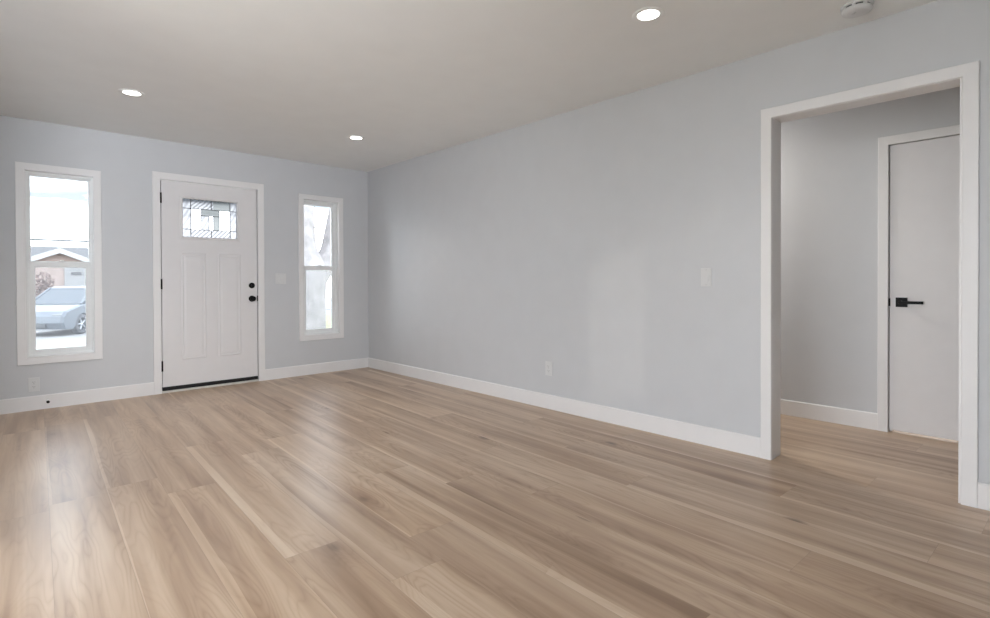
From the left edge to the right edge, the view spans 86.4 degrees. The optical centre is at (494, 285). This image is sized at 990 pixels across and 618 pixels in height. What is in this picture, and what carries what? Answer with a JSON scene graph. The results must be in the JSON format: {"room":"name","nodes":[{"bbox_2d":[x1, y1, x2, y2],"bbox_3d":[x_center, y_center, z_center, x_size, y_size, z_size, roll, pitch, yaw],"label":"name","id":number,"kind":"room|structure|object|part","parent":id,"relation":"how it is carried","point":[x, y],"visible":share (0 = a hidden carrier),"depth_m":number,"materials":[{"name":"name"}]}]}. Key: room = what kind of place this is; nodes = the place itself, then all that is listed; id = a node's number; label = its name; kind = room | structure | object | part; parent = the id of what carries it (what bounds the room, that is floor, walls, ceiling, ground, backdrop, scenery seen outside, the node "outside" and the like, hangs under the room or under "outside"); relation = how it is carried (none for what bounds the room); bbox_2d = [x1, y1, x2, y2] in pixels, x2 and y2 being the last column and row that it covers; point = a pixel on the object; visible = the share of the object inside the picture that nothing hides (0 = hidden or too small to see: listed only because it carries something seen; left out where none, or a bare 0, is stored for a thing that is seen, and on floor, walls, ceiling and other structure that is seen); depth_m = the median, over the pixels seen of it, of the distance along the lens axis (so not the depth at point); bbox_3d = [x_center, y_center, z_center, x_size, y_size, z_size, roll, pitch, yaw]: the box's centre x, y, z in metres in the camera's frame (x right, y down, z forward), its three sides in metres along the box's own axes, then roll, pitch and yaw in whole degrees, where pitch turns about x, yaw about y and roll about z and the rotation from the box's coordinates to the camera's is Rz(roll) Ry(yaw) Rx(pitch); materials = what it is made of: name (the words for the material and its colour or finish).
{"room":"empty living room","nodes":[
{"label":"empty living room","id":0,"kind":"room"},
{"bbox_2d":[0,115,367,399],"bbox_3d":[-2.950,-0.178,5.421,3.850,2.680,0.150,-1,1,-43],"label":"wall","id":1,"kind":"structure","parent":0,"point":[126,164],"depth_m":4.96,"materials":[{"name":"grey paint"}]},
{"bbox_2d":[28,377,39,391],"bbox_3d":[-3.886,0.840,4.440,0.074,0.118,0.008,-1,1,-43],"label":"wall outlet","id":2,"kind":"object","parent":1,"relation":"attached to","point":[33,383],"visible":1,"depth_m":4.44,"materials":[{"name":"white plastic"}]},
{"bbox_2d":[15,161,102,365],"bbox_3d":[-3.800,-0.178,4.602,0.574,1.690,0.151,-1,1,-43],"label":"window","id":3,"kind":"structure","parent":1,"relation":"in","point":[27,353],"depth_m":4.54,"materials":[{"name":"white paint"}]},
{"bbox_3d":[-3.832,-0.568,4.641,0.433,0.775,0.022,-1,1,-43],"label":"sash","id":4,"kind":"part","parent":3,"relation":"part of","materials":[{"name":"white plastic"}]},
{"bbox_3d":[-3.810,0.196,4.627,0.433,0.793,0.026,-1,1,-43],"label":"sash","id":5,"kind":"part","parent":3,"relation":"part of","materials":[{"name":"white plastic"}]},
{"bbox_2d":[0,382,153,414],"bbox_3d":[-3.731,0.992,4.582,1.303,0.119,0.014,-1,1,-43],"label":"baseboard","id":6,"kind":"structure","parent":1,"relation":"attached to","point":[13,405],"depth_m":4.62,"materials":[{"name":"white paint"}]},
{"bbox_2d":[152,171,264,394],"bbox_3d":[-2.934,-0.024,5.426,1.032,2.131,0.166,-1,1,-43],"label":"door frame","id":7,"kind":"structure","parent":1,"relation":"attached to","point":[156,176],"depth_m":5.16,"materials":[{"name":"white paint"}]},
{"bbox_2d":[160,180,257,390],"bbox_3d":[-2.889,0.001,5.378,0.912,2.039,0.106,-1,1,-43],"label":"door","id":8,"kind":"structure","parent":1,"relation":"in","point":[209,298],"depth_m":5.36,"materials":[{"name":"white paint"}]},
{"bbox_3d":[-3.010,0.210,5.271,0.222,1.054,0.006,-1,1,-43],"label":"panel","id":9,"kind":"part","parent":8,"relation":"part of","materials":[{"name":"white paint"}]},
{"label":"seedy glass","id":10,"kind":"part","parent":8,"relation":"part of","materials":[{"name":"clear glass"}]},
{"bbox_3d":[-2.912,-0.673,5.387,0.557,0.430,0.053,-1,1,-43],"label":"lite frame","id":11,"kind":"part","parent":8,"relation":"part of","materials":[{"name":"white paint"}]},
{"label":"feathered glass","id":12,"kind":"part","parent":8,"relation":"part of","materials":[{"name":"clear glass"}]},
{"bbox_3d":[-2.875,-0.711,5.427,0.270,0.303,0.001,-1,1,-43],"label":"bevelled glass","id":13,"kind":"part","parent":8,"relation":"part of","materials":[{"name":"clear glass"}]},
{"bbox_3d":[-2.768,0.207,5.498,0.222,1.054,0.006,-1,1,-43],"label":"panel","id":14,"kind":"part","parent":8,"relation":"part of","materials":[{"name":"white paint"}]},
{"bbox_3d":[-2.589,0.146,5.629,0.066,0.066,0.060,-1,1,-43],"label":"knob","id":15,"kind":"part","parent":8,"relation":"part of","materials":[{"name":"black metal"}]},
{"bbox_2d":[275,273,285,283],"bbox_3d":[-2.377,-0.071,5.850,0.116,0.118,0.010,-1,1,-43],"label":"light switch","id":16,"kind":"object","parent":1,"relation":"attached to","point":[280,277],"visible":1,"depth_m":5.85,"materials":[{"name":"white plastic"}]},
{"bbox_2d":[265,357,368,379],"bbox_3d":[-2.042,0.973,6.167,1.265,0.119,0.014,-1,1,-43],"label":"baseboard","id":17,"kind":"structure","parent":1,"relation":"attached to","point":[309,369],"depth_m":6.11,"materials":[{"name":"white paint"}]},
{"bbox_2d":[298,193,343,340],"bbox_3d":[-2.075,-0.202,6.221,0.546,1.681,0.151,-1,1,-43],"label":"window","id":18,"kind":"structure","parent":1,"relation":"in","point":[336,268],"depth_m":6.31,"materials":[{"name":"white paint"}]},
{"bbox_3d":[-2.109,-0.590,6.258,0.415,0.778,0.022,-1,1,-43],"label":"sash","id":19,"kind":"part","parent":18,"relation":"part of","materials":[{"name":"white plastic"}]},
{"bbox_3d":[-2.087,0.170,6.244,0.415,0.780,0.026,-1,1,-43],"label":"sash","id":20,"kind":"part","parent":18,"relation":"part of","materials":[{"name":"white plastic"}]},
{"bbox_3d":[-2.097,-0.206,6.250,0.463,1.589,0.080,-1,1,-43],"label":"frame","id":21,"kind":"part","parent":18,"relation":"part of","materials":[{"name":"white plastic"}]},
{"bbox_2d":[0,0,937,171],"bbox_3d":[-0.870,-1.444,2.889,10.000,0.120,6.620,-1,1,-43],"label":"ceiling","id":22,"kind":"structure","parent":0,"point":[282,79],"depth_m":3.25,"materials":[{"name":"white paint"}]},
{"bbox_2d":[118,89,144,96],"bbox_3d":[-2.616,-1.383,3.795,0.160,0.004,0.160,-1,1,-43],"label":"recessed light","id":23,"kind":"object","parent":22,"relation":"in","point":[129,92],"visible":1,"depth_m":3.78,"materials":[{"name":"white paint"}]},
{"bbox_2d":[123,90,140,95],"bbox_3d":[-2.616,-1.384,3.795,0.109,0.003,0.109,-1,1,-43],"label":"diffuser","id":24,"kind":"object","parent":23,"relation":"attached to","point":[126,92],"depth_m":3.80,"materials":[{"name":"white plastic"}]},
{"bbox_2d":[347,135,364,139],"bbox_3d":[-1.319,-1.398,5.005,0.160,0.004,0.160,-1,1,-43],"label":"recessed light","id":25,"kind":"object","parent":22,"relation":"in","point":[352,137],"visible":1,"depth_m":4.99,"materials":[{"name":"white paint"}]},
{"bbox_2d":[632,6,664,22],"bbox_3d":[0.787,-1.386,2.703,0.160,0.004,0.160,-1,1,-43],"label":"recessed light","id":26,"kind":"object","parent":22,"relation":"in","point":[647,14],"visible":1,"depth_m":2.70,"materials":[{"name":"white paint"}]},
{"bbox_2d":[637,10,659,19],"bbox_3d":[0.787,-1.387,2.703,0.109,0.003,0.109,-1,1,-43],"label":"diffuser","id":27,"kind":"object","parent":26,"relation":"attached to","point":[642,14],"depth_m":2.70,"materials":[{"name":"white plastic"}]},
{"bbox_2d":[840,0,874,18],"bbox_3d":[1.800,-1.369,2.620,0.142,0.044,0.142,-1,1,-43],"label":"smoke detector","id":28,"kind":"object","parent":22,"relation":"attached to","point":[855,8],"visible":1,"depth_m":2.59,"materials":[{"name":"white plastic"}]},
{"bbox_2d":[843,0,872,9],"bbox_3d":[1.800,-1.376,2.620,0.132,0.012,0.132,-1,1,-43],"label":"vent","id":29,"kind":"object","parent":28,"relation":"attached to","point":[855,4],"depth_m":2.57,"materials":[{"name":"white plastic"}]},
{"bbox_2d":[0,367,989,617],"bbox_3d":[-0.861,1.116,2.911,10.000,0.120,6.620,-1,1,-43],"label":"floor","id":30,"kind":"structure","parent":0,"point":[367,492],"depth_m":2.44,"materials":[{"name":"brown wood"}]},
{"bbox_2d":[162,379,258,393],"bbox_3d":[-2.927,1.032,5.435,0.901,0.020,0.152,-1,1,-43],"label":"threshold","id":31,"kind":"object","parent":30,"relation":"on","point":[256,380],"visible":0.48,"depth_m":5.36,"materials":[{"name":"metal"}]},
{"bbox_2d":[367,0,989,483],"bbox_3d":[0.681,-0.181,4.270,0.130,2.440,6.500,-1,1,-43],"label":"wall","id":32,"kind":"structure","parent":0,"point":[579,241],"depth_m":3.85,"materials":[{"name":"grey paint"}]},
{"bbox_2d":[545,361,551,375],"bbox_3d":[0.452,0.702,4.425,0.008,0.118,0.074,-1,1,-43],"label":"wall outlet","id":33,"kind":"object","parent":32,"relation":"attached to","point":[548,365],"visible":1,"depth_m":4.42,"materials":[{"name":"white plastic"}]},
{"bbox_2d":[368,358,759,457],"bbox_3d":[0.014,0.977,4.890,0.014,0.119,4.663,-1,1,-43],"label":"baseboard","id":34,"kind":"structure","parent":32,"relation":"attached to","point":[713,437],"depth_m":4.06,"materials":[{"name":"white paint"}]},
{"bbox_2d":[701,268,711,285],"bbox_3d":[1.375,-0.050,3.430,0.010,0.118,0.072,-1,1,-43],"label":"light switch","id":35,"kind":"object","parent":32,"relation":"attached to","point":[706,273],"visible":1,"depth_m":3.42,"materials":[{"name":"white plastic"}]},
{"bbox_2d":[760,60,979,507],"bbox_3d":[1.991,-0.003,2.877,0.162,2.099,0.971,-1,1,-43],"label":"door frame","id":36,"kind":"structure","parent":32,"relation":"attached to","point":[966,76],"depth_m":2.63,"materials":[{"name":"white paint"}]},
{"bbox_2d":[978,482,989,510],"bbox_3d":[2.566,0.991,2.171,0.014,0.119,0.852,-1,1,-43],"label":"baseboard","id":37,"kind":"structure","parent":32,"relation":"attached to","point":[983,489],"depth_m":2.46,"materials":[{"name":"white paint"}]},
{"bbox_2d":[781,87,959,412],"bbox_3d":[2.073,-0.188,4.547,0.120,2.440,5.000,-1,1,-43],"label":"wall","id":38,"kind":"structure","parent":0,"point":[829,162],"depth_m":3.95,"materials":[{"name":"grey paint"}]},
{"bbox_2d":[781,399,876,429],"bbox_3d":[1.524,0.970,5.048,0.014,0.119,3.528,-1,1,-43],"label":"baseboard","id":39,"kind":"structure","parent":38,"relation":"attached to","point":[862,419],"depth_m":3.97,"materials":[{"name":"white paint"}]},
{"bbox_2d":[877,125,959,431],"bbox_3d":[3.080,-0.003,3.465,0.136,2.081,0.902,-1,1,-43],"label":"door frame","id":40,"kind":"structure","parent":38,"relation":"attached to","point":[884,143],"depth_m":3.72,"materials":[{"name":"white paint"}]},
{"bbox_2d":[888,135,959,440],"bbox_3d":[3.024,0.021,3.433,0.095,2.000,0.755,-1,1,-43],"label":"door","id":41,"kind":"structure","parent":38,"relation":"in","point":[923,302],"depth_m":3.57,"materials":[{"name":"white paint"}]},
{"bbox_3d":[2.841,0.120,3.598,0.052,0.022,0.137,-1,1,-43],"label":"lever","id":42,"kind":"part","parent":41,"relation":"part of","materials":[{"name":"black metal"}]},
{"label":"outside","id":43,"kind":"structure","parent":0,"visible":0},
{"bbox_2d":[36,343,85,348],"bbox_3d":[-10.979,1.811,6.468,14.100,0.300,12.350,-1,1,-43],"label":"driveway","id":44,"kind":"structure","parent":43,"point":[71,344],"depth_m":13.92,"materials":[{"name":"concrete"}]},
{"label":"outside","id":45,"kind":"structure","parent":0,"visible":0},
{"bbox_2d":[326,297,330,309],"bbox_3d":[-25.023,1.634,31.585,80.000,0.320,21.500,-1,1,-43],"label":"yard","id":46,"kind":"structure","parent":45,"point":[328,299],"depth_m":39.02,"materials":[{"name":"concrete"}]},
{"bbox_2d":[35,272,54,297],"bbox_3d":[-20.906,0.448,24.387,1.069,2.148,0.801,-1,1,-43],"label":"dry shrub","id":47,"kind":"object","parent":46,"relation":"on","point":[40,288],"visible":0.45,"depth_m":24.33,"materials":[{"name":"brown plant"}]},
{"bbox_2d":[31,246,87,295],"bbox_3d":[-23.130,-0.335,29.544,19.000,3.640,9.850,-1,1,-43],"label":"house","id":48,"kind":"structure","parent":46,"relation":"on","point":[62,276],"depth_m":25.51,"materials":[{"name":"beige paint"}]},
{"bbox_2d":[71,272,81,274],"bbox_3d":[-20.483,-0.562,25.771,0.400,0.140,0.035,-1,1,-43],"label":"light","id":49,"kind":"object","parent":48,"relation":"attached to","point":[72,273],"depth_m":25.76,"materials":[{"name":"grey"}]},
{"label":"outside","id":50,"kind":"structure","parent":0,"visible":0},
{"bbox_2d":[326,314,330,327],"bbox_3d":[5.061,1.400,21.521,29.900,0.750,12.350,-1,1,-43],"label":"lawn","id":51,"kind":"structure","parent":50,"point":[328,316],"depth_m":16.22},
{"bbox_2d":[304,205,330,329],"bbox_3d":[-3.655,-2.605,10.565,5.974,8.488,4.598,-1,1,-43],"label":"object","id":52,"kind":"object","parent":51,"relation":"on","point":[316,280],"visible":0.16,"depth_m":9.92,"materials":[{"name":"grey plant"}]},
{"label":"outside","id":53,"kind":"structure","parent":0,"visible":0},
{"bbox_2d":[31,238,87,241],"bbox_3d":[-20.256,-2.106,24.998,16.000,0.126,0.086,-1,1,-43],"label":"overhead cable","id":54,"kind":"object","parent":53,"point":[31,238],"visible":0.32,"depth_m":24.75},
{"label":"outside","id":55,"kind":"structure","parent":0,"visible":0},
{"bbox_2d":[36,310,330,345],"bbox_3d":[-13.902,1.717,19.736,80.000,0.280,11.000,-1,1,-43],"label":"street","id":56,"kind":"structure","parent":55,"point":[60,336],"depth_m":16.14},
{"bbox_2d":[35,286,85,333],"bbox_3d":[-14.521,0.812,18.550,2.040,1.555,4.620,0,0,-5],"label":"parked car","id":57,"kind":"object","parent":56,"relation":"on","point":[57,307],"visible":0.38,"depth_m":17.11,"materials":[{"name":"silver metal"}]},
{"bbox_2d":[36,323,46,327],"bbox_3d":[-14.334,1.258,16.294,0.840,0.140,0.075,0,0,-5],"label":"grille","id":58,"kind":"object","parent":57,"relation":"attached to","point":[38,325],"depth_m":16.28,"materials":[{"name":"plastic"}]}
]}

